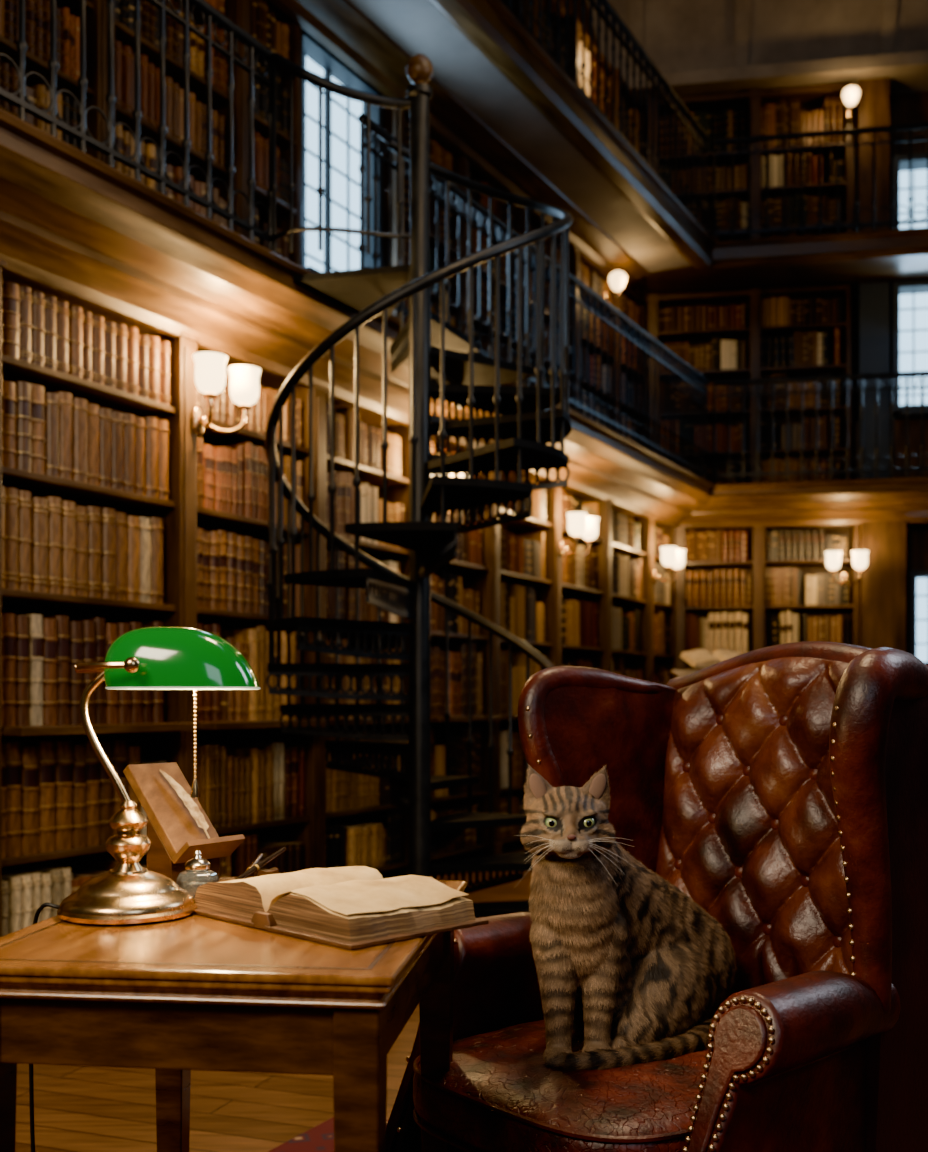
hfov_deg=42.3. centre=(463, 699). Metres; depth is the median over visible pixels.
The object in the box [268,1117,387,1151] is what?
rug
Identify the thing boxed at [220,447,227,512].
book
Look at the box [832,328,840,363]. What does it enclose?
book
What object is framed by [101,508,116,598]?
book
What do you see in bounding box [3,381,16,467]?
book
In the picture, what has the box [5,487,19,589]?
book
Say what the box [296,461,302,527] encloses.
book
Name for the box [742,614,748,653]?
book
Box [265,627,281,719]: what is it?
book
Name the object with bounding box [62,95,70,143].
book
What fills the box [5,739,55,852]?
book
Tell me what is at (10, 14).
book
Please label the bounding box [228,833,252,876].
book
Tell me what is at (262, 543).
book
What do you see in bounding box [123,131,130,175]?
book
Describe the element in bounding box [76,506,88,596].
book
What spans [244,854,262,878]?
pen
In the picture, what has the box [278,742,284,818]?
book
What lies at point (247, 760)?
book
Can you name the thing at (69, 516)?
book
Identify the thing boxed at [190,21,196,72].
book
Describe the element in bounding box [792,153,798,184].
book
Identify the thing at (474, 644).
book
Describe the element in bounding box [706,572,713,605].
book
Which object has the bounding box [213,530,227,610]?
book
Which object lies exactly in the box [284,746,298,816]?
book
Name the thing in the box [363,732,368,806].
book
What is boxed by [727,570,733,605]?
book
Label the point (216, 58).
book
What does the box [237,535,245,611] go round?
book
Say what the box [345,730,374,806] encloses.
book
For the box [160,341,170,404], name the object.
book
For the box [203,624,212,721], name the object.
book
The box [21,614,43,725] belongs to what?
book
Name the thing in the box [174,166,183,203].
book
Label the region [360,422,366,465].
book
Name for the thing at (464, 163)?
bookcase
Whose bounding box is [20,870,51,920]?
book
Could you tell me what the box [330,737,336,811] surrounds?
book
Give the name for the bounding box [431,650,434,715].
book
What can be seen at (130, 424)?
book
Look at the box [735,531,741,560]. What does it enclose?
book
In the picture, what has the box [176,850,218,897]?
inkwell
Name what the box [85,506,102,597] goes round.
book
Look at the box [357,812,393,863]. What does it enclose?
book
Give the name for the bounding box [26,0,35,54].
book
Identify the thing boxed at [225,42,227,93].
book
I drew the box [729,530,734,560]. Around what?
book
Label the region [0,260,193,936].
bookcase
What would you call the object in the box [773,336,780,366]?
book
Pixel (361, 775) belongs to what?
book
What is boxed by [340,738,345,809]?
book
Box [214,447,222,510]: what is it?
book
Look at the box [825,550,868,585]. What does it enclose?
wall sconce
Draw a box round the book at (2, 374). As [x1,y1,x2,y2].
[2,374,3,465]
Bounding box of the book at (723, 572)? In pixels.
[721,570,726,605]
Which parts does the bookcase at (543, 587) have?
panel, shelf, shelf, shelf, shelf, shelf, shelf, panel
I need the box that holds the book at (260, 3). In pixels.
[257,0,263,44]
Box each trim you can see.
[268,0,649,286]
[429,0,715,269]
[624,0,927,105]
[679,477,927,528]
[707,227,927,270]
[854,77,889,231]
[854,281,889,478]
[859,521,905,650]
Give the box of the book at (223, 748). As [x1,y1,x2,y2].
[220,745,227,826]
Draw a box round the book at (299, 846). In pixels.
[269,840,303,871]
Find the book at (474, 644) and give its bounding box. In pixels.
[467,643,476,714]
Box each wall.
[560,0,596,46]
[632,91,927,651]
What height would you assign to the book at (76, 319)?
0.292 m
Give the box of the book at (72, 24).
[70,14,74,77]
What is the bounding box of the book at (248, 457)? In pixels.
[213,442,252,517]
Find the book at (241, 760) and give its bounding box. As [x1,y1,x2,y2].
[239,758,245,824]
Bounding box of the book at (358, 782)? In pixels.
[356,739,360,808]
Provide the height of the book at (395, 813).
0.304 m
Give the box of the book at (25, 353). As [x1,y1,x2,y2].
[19,285,32,362]
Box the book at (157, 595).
[148,517,163,603]
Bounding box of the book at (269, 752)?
[232,745,273,820]
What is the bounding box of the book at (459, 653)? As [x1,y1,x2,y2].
[454,652,461,715]
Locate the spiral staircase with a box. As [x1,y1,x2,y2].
[265,52,572,917]
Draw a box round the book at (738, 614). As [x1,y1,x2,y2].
[735,612,741,653]
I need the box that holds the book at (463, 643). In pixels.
[435,642,467,714]
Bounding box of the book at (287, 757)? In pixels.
[284,748,291,817]
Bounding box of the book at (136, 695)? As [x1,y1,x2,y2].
[116,622,143,722]
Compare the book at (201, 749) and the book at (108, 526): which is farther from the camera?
the book at (201, 749)
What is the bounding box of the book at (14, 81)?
[10,66,18,117]
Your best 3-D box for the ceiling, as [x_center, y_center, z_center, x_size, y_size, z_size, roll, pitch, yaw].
[1.468,-6.675,5.234,13.000,1.350,13.840,0,0,10]
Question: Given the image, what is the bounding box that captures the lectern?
[670,670,697,677]
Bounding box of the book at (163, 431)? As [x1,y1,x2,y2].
[158,420,169,499]
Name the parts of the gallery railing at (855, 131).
rail, rail, rail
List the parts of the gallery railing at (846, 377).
rail, rail, rail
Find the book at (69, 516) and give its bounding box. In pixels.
[62,500,76,594]
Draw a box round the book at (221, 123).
[218,115,225,167]
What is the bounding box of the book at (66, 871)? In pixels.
[25,864,71,900]
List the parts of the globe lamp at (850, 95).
glass globe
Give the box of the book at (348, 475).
[346,473,351,537]
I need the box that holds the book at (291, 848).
[259,841,295,872]
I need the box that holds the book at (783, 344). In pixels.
[780,336,786,366]
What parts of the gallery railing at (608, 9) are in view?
rail, rail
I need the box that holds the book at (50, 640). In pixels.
[43,618,57,724]
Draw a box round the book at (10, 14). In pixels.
[5,0,15,42]
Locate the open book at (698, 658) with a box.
[680,649,740,667]
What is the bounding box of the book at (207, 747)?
[197,745,210,821]
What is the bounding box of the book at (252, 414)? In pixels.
[248,403,256,431]
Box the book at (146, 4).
[142,0,150,41]
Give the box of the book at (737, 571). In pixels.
[734,569,739,605]
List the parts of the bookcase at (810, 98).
shelf, shelf, shelf, panel, panel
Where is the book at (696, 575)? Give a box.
[693,571,699,605]
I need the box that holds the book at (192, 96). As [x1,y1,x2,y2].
[189,92,196,150]
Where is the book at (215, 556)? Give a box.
[209,531,220,609]
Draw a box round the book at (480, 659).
[477,653,482,714]
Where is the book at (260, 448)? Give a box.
[258,446,263,519]
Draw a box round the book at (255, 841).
[235,832,258,876]
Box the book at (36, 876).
[2,869,41,924]
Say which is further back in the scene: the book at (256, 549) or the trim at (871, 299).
the trim at (871, 299)
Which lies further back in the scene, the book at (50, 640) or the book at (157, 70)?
the book at (157, 70)
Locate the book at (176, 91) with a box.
[173,82,180,140]
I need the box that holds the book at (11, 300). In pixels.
[3,282,20,358]
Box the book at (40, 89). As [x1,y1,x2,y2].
[30,84,46,131]
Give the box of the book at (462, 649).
[440,646,466,715]
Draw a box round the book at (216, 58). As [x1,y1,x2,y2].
[214,27,218,87]
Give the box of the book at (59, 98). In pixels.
[57,93,62,139]
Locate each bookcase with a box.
[0,0,93,156]
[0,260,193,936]
[93,0,233,227]
[175,331,325,869]
[233,0,300,265]
[309,383,408,876]
[384,96,458,328]
[431,436,504,860]
[459,155,519,353]
[488,470,551,855]
[520,207,571,407]
[523,0,570,75]
[552,481,603,669]
[571,15,611,122]
[571,247,613,430]
[603,498,646,679]
[614,285,645,447]
[615,68,645,288]
[646,515,674,681]
[647,289,749,482]
[648,91,749,239]
[675,526,752,677]
[748,83,850,237]
[748,284,850,481]
[752,524,858,650]
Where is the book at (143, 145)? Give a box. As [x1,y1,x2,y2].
[140,141,146,184]
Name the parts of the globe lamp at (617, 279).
glass globe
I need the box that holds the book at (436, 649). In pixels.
[431,646,440,715]
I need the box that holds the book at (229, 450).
[227,448,232,513]
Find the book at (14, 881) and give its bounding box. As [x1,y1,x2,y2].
[2,874,22,933]
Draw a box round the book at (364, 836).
[362,827,367,866]
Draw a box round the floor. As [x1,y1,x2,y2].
[15,840,532,1151]
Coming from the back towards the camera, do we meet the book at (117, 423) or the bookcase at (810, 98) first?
the bookcase at (810, 98)
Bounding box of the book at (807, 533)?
[804,530,810,559]
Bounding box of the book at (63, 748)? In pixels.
[55,740,72,849]
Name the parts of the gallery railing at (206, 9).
rail, rail, rail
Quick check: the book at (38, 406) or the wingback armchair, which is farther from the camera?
the book at (38, 406)
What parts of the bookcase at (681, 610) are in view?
shelf, shelf, panel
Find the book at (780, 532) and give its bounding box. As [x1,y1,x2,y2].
[778,530,783,559]
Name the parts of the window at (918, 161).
pane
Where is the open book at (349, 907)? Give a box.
[193,866,488,949]
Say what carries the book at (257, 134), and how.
on the bookcase at (241, 8)
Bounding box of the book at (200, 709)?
[197,623,203,721]
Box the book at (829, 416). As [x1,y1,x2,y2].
[828,414,834,447]
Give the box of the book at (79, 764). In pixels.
[72,743,86,847]
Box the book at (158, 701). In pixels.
[142,621,164,722]
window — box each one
[301,28,383,272]
[890,153,926,229]
[890,279,927,418]
[907,570,927,664]
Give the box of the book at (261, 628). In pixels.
[223,625,265,719]
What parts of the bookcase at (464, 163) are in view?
shelf, shelf, shelf, panel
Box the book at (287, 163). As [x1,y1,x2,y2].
[285,161,288,205]
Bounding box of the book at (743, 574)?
[740,571,746,605]
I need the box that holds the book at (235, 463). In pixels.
[232,450,238,514]
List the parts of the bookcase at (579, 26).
panel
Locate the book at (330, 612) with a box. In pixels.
[327,551,333,618]
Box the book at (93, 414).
[88,403,99,485]
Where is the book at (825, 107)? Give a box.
[821,97,829,143]
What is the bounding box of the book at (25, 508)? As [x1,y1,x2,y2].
[18,490,32,590]
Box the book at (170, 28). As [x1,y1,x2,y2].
[166,0,173,56]
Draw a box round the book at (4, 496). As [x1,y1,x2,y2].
[2,486,6,587]
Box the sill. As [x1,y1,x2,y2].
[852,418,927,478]
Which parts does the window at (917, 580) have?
pane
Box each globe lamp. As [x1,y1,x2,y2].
[605,271,626,300]
[842,86,859,118]
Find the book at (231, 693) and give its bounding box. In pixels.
[223,638,235,720]
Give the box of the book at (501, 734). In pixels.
[500,733,503,787]
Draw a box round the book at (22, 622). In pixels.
[16,615,29,725]
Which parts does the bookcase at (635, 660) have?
shelf, shelf, shelf, panel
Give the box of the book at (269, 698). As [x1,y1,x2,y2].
[265,631,274,719]
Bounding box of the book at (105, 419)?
[99,408,111,487]
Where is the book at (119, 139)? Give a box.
[115,125,123,171]
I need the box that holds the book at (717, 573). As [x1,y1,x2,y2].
[714,570,720,605]
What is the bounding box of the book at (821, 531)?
[819,529,824,558]
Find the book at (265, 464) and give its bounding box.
[263,450,268,520]
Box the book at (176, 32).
[173,1,179,60]
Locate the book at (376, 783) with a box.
[374,755,379,805]
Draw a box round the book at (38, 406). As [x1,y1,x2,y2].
[31,384,45,474]
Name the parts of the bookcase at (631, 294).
shelf, shelf, shelf, panel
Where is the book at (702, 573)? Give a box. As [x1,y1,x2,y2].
[700,571,705,605]
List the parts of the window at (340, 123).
pane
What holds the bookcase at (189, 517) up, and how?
on the floor
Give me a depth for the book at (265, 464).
5.93 m
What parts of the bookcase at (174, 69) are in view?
shelf, shelf, shelf, panel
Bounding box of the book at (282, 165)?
[279,158,285,202]
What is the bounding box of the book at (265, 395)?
[263,390,268,434]
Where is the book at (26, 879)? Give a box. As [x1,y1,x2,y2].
[2,871,32,928]
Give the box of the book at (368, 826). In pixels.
[334,823,371,867]
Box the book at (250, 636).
[221,629,258,719]
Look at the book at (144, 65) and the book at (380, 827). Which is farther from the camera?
the book at (380, 827)
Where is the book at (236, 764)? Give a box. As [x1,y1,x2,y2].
[233,757,239,825]
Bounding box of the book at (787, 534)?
[784,530,790,559]
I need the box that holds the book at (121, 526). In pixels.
[116,512,127,600]
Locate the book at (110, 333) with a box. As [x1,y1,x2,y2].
[104,321,116,388]
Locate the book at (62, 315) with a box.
[56,300,69,373]
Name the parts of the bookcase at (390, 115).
panel, shelf, shelf, shelf, panel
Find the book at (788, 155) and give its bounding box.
[786,152,791,185]
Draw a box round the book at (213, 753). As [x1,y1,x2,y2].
[210,745,215,826]
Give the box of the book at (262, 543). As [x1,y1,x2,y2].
[259,540,266,613]
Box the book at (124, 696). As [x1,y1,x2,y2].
[116,623,131,722]
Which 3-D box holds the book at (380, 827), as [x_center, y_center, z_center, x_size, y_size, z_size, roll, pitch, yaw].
[-0.563,0.828,6.904,0.238,0.244,0.057,0,0,29]
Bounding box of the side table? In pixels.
[0,876,466,1151]
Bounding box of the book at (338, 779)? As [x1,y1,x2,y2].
[336,738,340,810]
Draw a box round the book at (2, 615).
[2,615,3,725]
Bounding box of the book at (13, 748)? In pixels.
[2,740,22,856]
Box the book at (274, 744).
[238,742,278,819]
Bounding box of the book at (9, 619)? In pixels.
[2,613,16,725]
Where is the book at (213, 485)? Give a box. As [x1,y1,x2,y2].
[211,446,215,509]
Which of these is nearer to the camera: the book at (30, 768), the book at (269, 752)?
the book at (30, 768)
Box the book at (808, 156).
[805,152,811,184]
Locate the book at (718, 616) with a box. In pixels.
[715,613,721,649]
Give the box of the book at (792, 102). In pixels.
[789,99,794,145]
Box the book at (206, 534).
[203,531,210,608]
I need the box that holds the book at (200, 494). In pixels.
[197,437,203,507]
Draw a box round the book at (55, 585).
[41,496,62,593]
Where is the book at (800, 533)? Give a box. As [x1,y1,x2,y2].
[797,530,803,559]
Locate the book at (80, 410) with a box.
[72,398,88,482]
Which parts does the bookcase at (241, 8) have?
shelf, shelf, shelf, panel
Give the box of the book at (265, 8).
[263,0,267,47]
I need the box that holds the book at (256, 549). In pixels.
[253,539,259,613]
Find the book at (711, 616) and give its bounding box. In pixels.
[708,613,714,653]
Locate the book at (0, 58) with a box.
[0,58,1,107]
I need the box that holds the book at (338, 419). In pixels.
[335,414,342,457]
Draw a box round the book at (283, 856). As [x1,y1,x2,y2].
[258,842,287,873]
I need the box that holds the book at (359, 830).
[345,825,362,865]
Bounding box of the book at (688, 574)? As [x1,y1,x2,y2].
[685,571,692,606]
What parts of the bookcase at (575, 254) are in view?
shelf, shelf, shelf, panel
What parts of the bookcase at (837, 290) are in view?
panel, shelf, shelf, shelf, shelf, panel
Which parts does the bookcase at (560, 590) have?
panel, shelf, shelf, shelf, panel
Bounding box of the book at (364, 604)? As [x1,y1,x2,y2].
[362,563,367,620]
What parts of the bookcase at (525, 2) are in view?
panel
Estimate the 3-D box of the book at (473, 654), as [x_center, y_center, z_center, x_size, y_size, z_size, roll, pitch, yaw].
[-0.036,-0.129,7.859,0.238,0.456,0.037,0,0,29]
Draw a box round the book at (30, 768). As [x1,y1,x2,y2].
[21,745,39,854]
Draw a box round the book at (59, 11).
[57,7,62,70]
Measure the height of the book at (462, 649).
0.449 m
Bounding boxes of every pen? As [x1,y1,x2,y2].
[234,847,285,879]
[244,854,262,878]
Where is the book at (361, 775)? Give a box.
[328,731,363,807]
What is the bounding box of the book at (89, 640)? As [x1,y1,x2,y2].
[74,620,95,723]
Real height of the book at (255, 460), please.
0.358 m
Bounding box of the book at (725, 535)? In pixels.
[722,532,728,560]
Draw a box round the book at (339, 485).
[336,473,342,536]
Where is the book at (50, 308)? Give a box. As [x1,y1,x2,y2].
[44,295,57,369]
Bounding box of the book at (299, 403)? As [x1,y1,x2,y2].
[297,399,301,445]
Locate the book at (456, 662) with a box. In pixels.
[454,654,458,715]
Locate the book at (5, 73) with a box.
[1,62,10,112]
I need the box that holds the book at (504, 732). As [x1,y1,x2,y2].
[500,730,506,787]
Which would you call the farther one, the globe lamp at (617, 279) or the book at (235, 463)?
the globe lamp at (617, 279)
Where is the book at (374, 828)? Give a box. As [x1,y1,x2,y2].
[345,822,377,867]
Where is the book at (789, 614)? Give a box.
[786,611,792,642]
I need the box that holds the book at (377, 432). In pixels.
[375,427,379,469]
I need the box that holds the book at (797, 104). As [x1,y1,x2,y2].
[795,99,799,145]
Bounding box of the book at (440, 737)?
[435,732,452,794]
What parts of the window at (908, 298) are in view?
pane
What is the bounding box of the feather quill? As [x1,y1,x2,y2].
[160,769,209,838]
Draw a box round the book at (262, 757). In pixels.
[259,749,265,821]
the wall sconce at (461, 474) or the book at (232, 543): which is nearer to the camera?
the book at (232, 543)
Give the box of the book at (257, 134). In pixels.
[255,132,260,187]
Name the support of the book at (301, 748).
on the bookcase at (189, 517)
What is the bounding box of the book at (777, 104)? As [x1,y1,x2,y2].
[775,101,779,146]
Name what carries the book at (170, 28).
on the bookcase at (174, 69)
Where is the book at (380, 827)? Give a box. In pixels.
[346,821,383,866]
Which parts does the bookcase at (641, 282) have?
panel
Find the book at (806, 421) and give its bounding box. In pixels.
[803,417,809,447]
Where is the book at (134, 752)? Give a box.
[128,745,142,833]
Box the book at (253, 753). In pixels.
[227,747,259,822]
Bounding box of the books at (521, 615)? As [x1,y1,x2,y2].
[0,0,848,893]
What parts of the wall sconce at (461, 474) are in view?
lamp shade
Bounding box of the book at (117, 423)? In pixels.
[111,411,124,490]
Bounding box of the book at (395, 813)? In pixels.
[376,810,398,862]
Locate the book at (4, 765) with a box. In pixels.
[2,743,6,858]
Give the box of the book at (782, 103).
[780,100,784,146]
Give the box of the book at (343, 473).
[336,472,346,536]
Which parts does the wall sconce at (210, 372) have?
arm, lamp shade, arm, lamp shade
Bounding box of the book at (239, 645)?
[235,642,243,720]
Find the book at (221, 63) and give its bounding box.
[218,29,225,91]
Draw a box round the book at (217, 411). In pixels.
[213,392,221,420]
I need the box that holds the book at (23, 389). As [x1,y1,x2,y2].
[14,381,32,471]
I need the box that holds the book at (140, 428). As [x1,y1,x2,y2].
[136,417,145,494]
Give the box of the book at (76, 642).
[69,621,83,724]
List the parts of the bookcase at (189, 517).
panel, shelf, shelf, shelf, shelf, shelf, panel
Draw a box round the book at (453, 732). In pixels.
[435,731,455,794]
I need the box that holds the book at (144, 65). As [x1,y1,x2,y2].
[140,54,148,121]
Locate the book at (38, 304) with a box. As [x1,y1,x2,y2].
[31,291,44,366]
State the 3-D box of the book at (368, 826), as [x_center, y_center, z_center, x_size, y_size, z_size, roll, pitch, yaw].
[-0.625,0.827,6.811,0.238,0.245,0.054,0,0,29]
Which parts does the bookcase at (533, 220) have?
shelf, shelf, shelf, panel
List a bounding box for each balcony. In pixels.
[0,108,713,527]
[349,0,927,304]
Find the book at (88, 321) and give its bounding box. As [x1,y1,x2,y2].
[83,310,92,380]
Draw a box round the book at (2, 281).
[2,281,3,353]
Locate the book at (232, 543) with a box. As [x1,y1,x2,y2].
[227,532,237,611]
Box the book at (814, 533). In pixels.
[811,530,818,558]
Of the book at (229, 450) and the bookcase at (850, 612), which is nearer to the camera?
the book at (229, 450)
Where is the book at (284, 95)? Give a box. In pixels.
[280,87,288,134]
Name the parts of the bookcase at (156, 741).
shelf, panel, shelf, shelf, shelf, shelf, panel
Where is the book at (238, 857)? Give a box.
[218,834,246,876]
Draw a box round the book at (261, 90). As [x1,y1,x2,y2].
[259,62,264,118]
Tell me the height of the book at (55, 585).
0.385 m
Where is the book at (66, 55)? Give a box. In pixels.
[60,7,70,75]
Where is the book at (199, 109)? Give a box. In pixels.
[196,101,202,153]
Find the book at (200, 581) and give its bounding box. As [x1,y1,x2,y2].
[197,528,203,607]
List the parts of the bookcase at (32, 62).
shelf, shelf, panel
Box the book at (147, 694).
[143,626,152,722]
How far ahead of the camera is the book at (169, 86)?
6.04 m
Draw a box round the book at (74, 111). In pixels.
[70,99,78,148]
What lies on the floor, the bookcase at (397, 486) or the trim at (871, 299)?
the bookcase at (397, 486)
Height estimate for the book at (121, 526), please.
0.375 m
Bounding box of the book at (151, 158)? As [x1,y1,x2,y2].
[146,144,156,189]
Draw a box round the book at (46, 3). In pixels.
[43,0,49,62]
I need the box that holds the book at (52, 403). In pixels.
[45,392,59,476]
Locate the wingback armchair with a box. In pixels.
[386,641,927,1151]
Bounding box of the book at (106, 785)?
[74,739,114,843]
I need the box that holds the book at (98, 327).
[92,315,104,384]
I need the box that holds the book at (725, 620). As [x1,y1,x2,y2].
[722,612,728,649]
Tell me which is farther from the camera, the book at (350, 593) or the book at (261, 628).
the book at (350, 593)
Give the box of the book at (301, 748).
[284,745,305,815]
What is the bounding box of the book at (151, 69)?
[148,63,155,125]
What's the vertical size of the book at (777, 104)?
0.458 m
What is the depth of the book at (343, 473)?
6.52 m
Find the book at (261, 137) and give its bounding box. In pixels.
[260,136,263,189]
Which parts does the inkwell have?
lid, glass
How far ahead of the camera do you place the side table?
1.36 m
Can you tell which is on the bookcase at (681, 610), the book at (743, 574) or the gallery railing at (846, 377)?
the book at (743, 574)
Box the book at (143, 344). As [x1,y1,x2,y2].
[138,334,149,398]
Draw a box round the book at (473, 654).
[467,645,474,714]
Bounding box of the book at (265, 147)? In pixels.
[263,139,268,192]
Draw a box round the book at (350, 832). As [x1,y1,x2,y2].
[345,827,356,866]
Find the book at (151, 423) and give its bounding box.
[141,417,158,497]
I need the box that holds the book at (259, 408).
[256,386,263,433]
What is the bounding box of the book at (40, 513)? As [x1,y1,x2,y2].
[32,497,48,592]
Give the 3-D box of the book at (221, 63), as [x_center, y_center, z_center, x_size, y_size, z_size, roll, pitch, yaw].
[-1.378,-3.402,6.455,0.238,0.344,0.037,0,0,29]
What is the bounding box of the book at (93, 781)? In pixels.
[62,739,100,845]
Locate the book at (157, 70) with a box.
[155,68,159,127]
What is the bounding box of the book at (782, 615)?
[779,612,786,643]
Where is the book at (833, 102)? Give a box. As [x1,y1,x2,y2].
[830,97,836,142]
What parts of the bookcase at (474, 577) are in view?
panel, shelf, shelf, shelf, shelf, shelf, panel, shelf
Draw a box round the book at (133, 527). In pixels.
[127,516,140,601]
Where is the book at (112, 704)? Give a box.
[106,623,118,723]
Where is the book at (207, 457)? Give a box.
[203,444,211,508]
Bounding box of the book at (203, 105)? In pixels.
[202,104,205,155]
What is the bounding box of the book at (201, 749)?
[197,746,205,810]
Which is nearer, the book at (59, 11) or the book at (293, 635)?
the book at (59, 11)
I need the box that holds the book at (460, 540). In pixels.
[457,510,463,561]
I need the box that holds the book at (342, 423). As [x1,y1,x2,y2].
[341,416,344,458]
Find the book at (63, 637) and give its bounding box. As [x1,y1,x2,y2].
[43,615,70,724]
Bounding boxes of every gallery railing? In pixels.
[0,0,273,250]
[358,113,708,480]
[501,0,708,232]
[712,123,927,240]
[712,371,927,483]
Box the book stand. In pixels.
[123,762,244,882]
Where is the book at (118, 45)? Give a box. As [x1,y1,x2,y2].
[115,40,122,106]
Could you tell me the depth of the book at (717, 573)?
11.27 m
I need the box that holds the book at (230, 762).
[227,756,233,826]
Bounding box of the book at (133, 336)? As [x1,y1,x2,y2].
[127,326,139,395]
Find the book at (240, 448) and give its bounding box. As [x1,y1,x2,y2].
[226,445,244,515]
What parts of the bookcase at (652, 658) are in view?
shelf, shelf, shelf, panel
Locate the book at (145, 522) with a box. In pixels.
[140,517,151,602]
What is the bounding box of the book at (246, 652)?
[243,642,249,720]
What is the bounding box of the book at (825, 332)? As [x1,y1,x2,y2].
[822,329,828,364]
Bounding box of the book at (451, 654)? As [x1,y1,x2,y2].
[449,652,454,715]
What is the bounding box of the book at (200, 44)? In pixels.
[196,26,204,77]
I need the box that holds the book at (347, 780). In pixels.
[345,738,349,809]
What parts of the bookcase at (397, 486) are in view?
panel, shelf, shelf, shelf, shelf, panel, shelf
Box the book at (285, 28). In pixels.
[282,24,289,59]
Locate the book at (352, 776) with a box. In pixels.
[349,739,356,808]
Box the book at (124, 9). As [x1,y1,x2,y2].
[121,0,127,25]
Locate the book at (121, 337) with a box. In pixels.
[115,323,127,391]
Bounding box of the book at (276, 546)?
[276,546,284,615]
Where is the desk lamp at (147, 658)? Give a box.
[29,627,260,1151]
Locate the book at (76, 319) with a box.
[69,306,83,378]
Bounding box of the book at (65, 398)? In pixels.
[53,391,73,479]
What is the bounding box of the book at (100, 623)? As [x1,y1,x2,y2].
[69,617,106,723]
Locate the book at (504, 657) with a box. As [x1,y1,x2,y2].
[502,651,506,714]
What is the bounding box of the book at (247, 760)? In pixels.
[239,757,251,823]
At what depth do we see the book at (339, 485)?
6.48 m
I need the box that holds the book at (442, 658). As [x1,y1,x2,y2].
[440,650,444,715]
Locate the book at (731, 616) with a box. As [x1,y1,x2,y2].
[728,613,735,651]
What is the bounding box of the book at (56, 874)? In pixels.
[14,866,62,916]
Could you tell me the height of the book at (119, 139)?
0.325 m
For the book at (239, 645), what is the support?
on the bookcase at (189, 517)
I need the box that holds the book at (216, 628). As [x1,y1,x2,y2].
[209,624,221,720]
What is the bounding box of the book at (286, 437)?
[283,398,289,441]
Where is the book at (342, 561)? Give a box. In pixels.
[339,551,345,619]
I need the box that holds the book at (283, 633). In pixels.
[281,631,288,719]
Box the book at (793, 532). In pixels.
[791,530,796,559]
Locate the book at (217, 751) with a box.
[197,744,220,827]
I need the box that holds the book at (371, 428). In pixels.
[368,425,375,468]
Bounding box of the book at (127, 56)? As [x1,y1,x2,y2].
[122,45,132,112]
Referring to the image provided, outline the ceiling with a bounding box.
[587,0,927,76]
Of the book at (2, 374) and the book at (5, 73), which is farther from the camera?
the book at (5, 73)
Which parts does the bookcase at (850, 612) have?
shelf, shelf, panel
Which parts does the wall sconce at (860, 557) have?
lamp shade, arm, arm, lamp shade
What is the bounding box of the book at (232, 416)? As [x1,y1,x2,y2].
[228,372,236,425]
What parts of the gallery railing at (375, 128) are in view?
rail, rail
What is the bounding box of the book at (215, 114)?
[212,110,218,163]
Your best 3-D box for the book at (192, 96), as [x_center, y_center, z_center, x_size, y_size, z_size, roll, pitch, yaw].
[-1.490,-2.982,6.254,0.238,0.304,0.052,0,0,29]
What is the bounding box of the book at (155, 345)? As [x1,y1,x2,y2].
[148,335,160,401]
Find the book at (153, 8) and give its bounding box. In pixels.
[150,3,156,45]
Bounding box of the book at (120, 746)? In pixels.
[84,739,128,834]
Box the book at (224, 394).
[221,369,228,422]
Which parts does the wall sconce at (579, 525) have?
arm, lamp shade, arm, lamp shade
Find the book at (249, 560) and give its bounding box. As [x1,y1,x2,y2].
[245,536,253,612]
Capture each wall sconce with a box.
[192,352,260,433]
[431,473,468,514]
[559,512,598,557]
[653,546,685,582]
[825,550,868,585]
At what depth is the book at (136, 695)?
5.15 m
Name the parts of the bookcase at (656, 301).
shelf, shelf, shelf, shelf, panel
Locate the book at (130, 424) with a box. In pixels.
[124,413,136,493]
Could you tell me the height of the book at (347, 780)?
0.397 m
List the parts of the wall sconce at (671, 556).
arm, lamp shade, arm, lamp shade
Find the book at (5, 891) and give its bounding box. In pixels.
[2,880,9,936]
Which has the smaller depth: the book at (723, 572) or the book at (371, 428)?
the book at (371, 428)
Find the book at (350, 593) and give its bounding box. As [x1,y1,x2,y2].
[345,555,355,619]
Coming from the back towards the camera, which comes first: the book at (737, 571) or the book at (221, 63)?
the book at (737, 571)
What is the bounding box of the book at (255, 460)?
[252,445,258,518]
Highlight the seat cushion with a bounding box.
[413,1019,708,1151]
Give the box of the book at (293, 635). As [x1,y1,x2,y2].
[291,631,296,719]
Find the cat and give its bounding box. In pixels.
[515,764,736,1071]
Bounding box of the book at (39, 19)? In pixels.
[35,0,44,59]
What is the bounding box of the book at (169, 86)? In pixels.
[165,76,173,136]
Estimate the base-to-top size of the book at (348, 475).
0.362 m
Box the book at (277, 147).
[276,146,279,199]
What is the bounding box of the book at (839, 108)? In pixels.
[836,97,842,142]
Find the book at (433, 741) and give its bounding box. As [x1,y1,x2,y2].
[431,728,435,797]
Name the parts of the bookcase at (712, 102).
shelf, panel, shelf, shelf, panel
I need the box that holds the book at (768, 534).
[765,531,771,559]

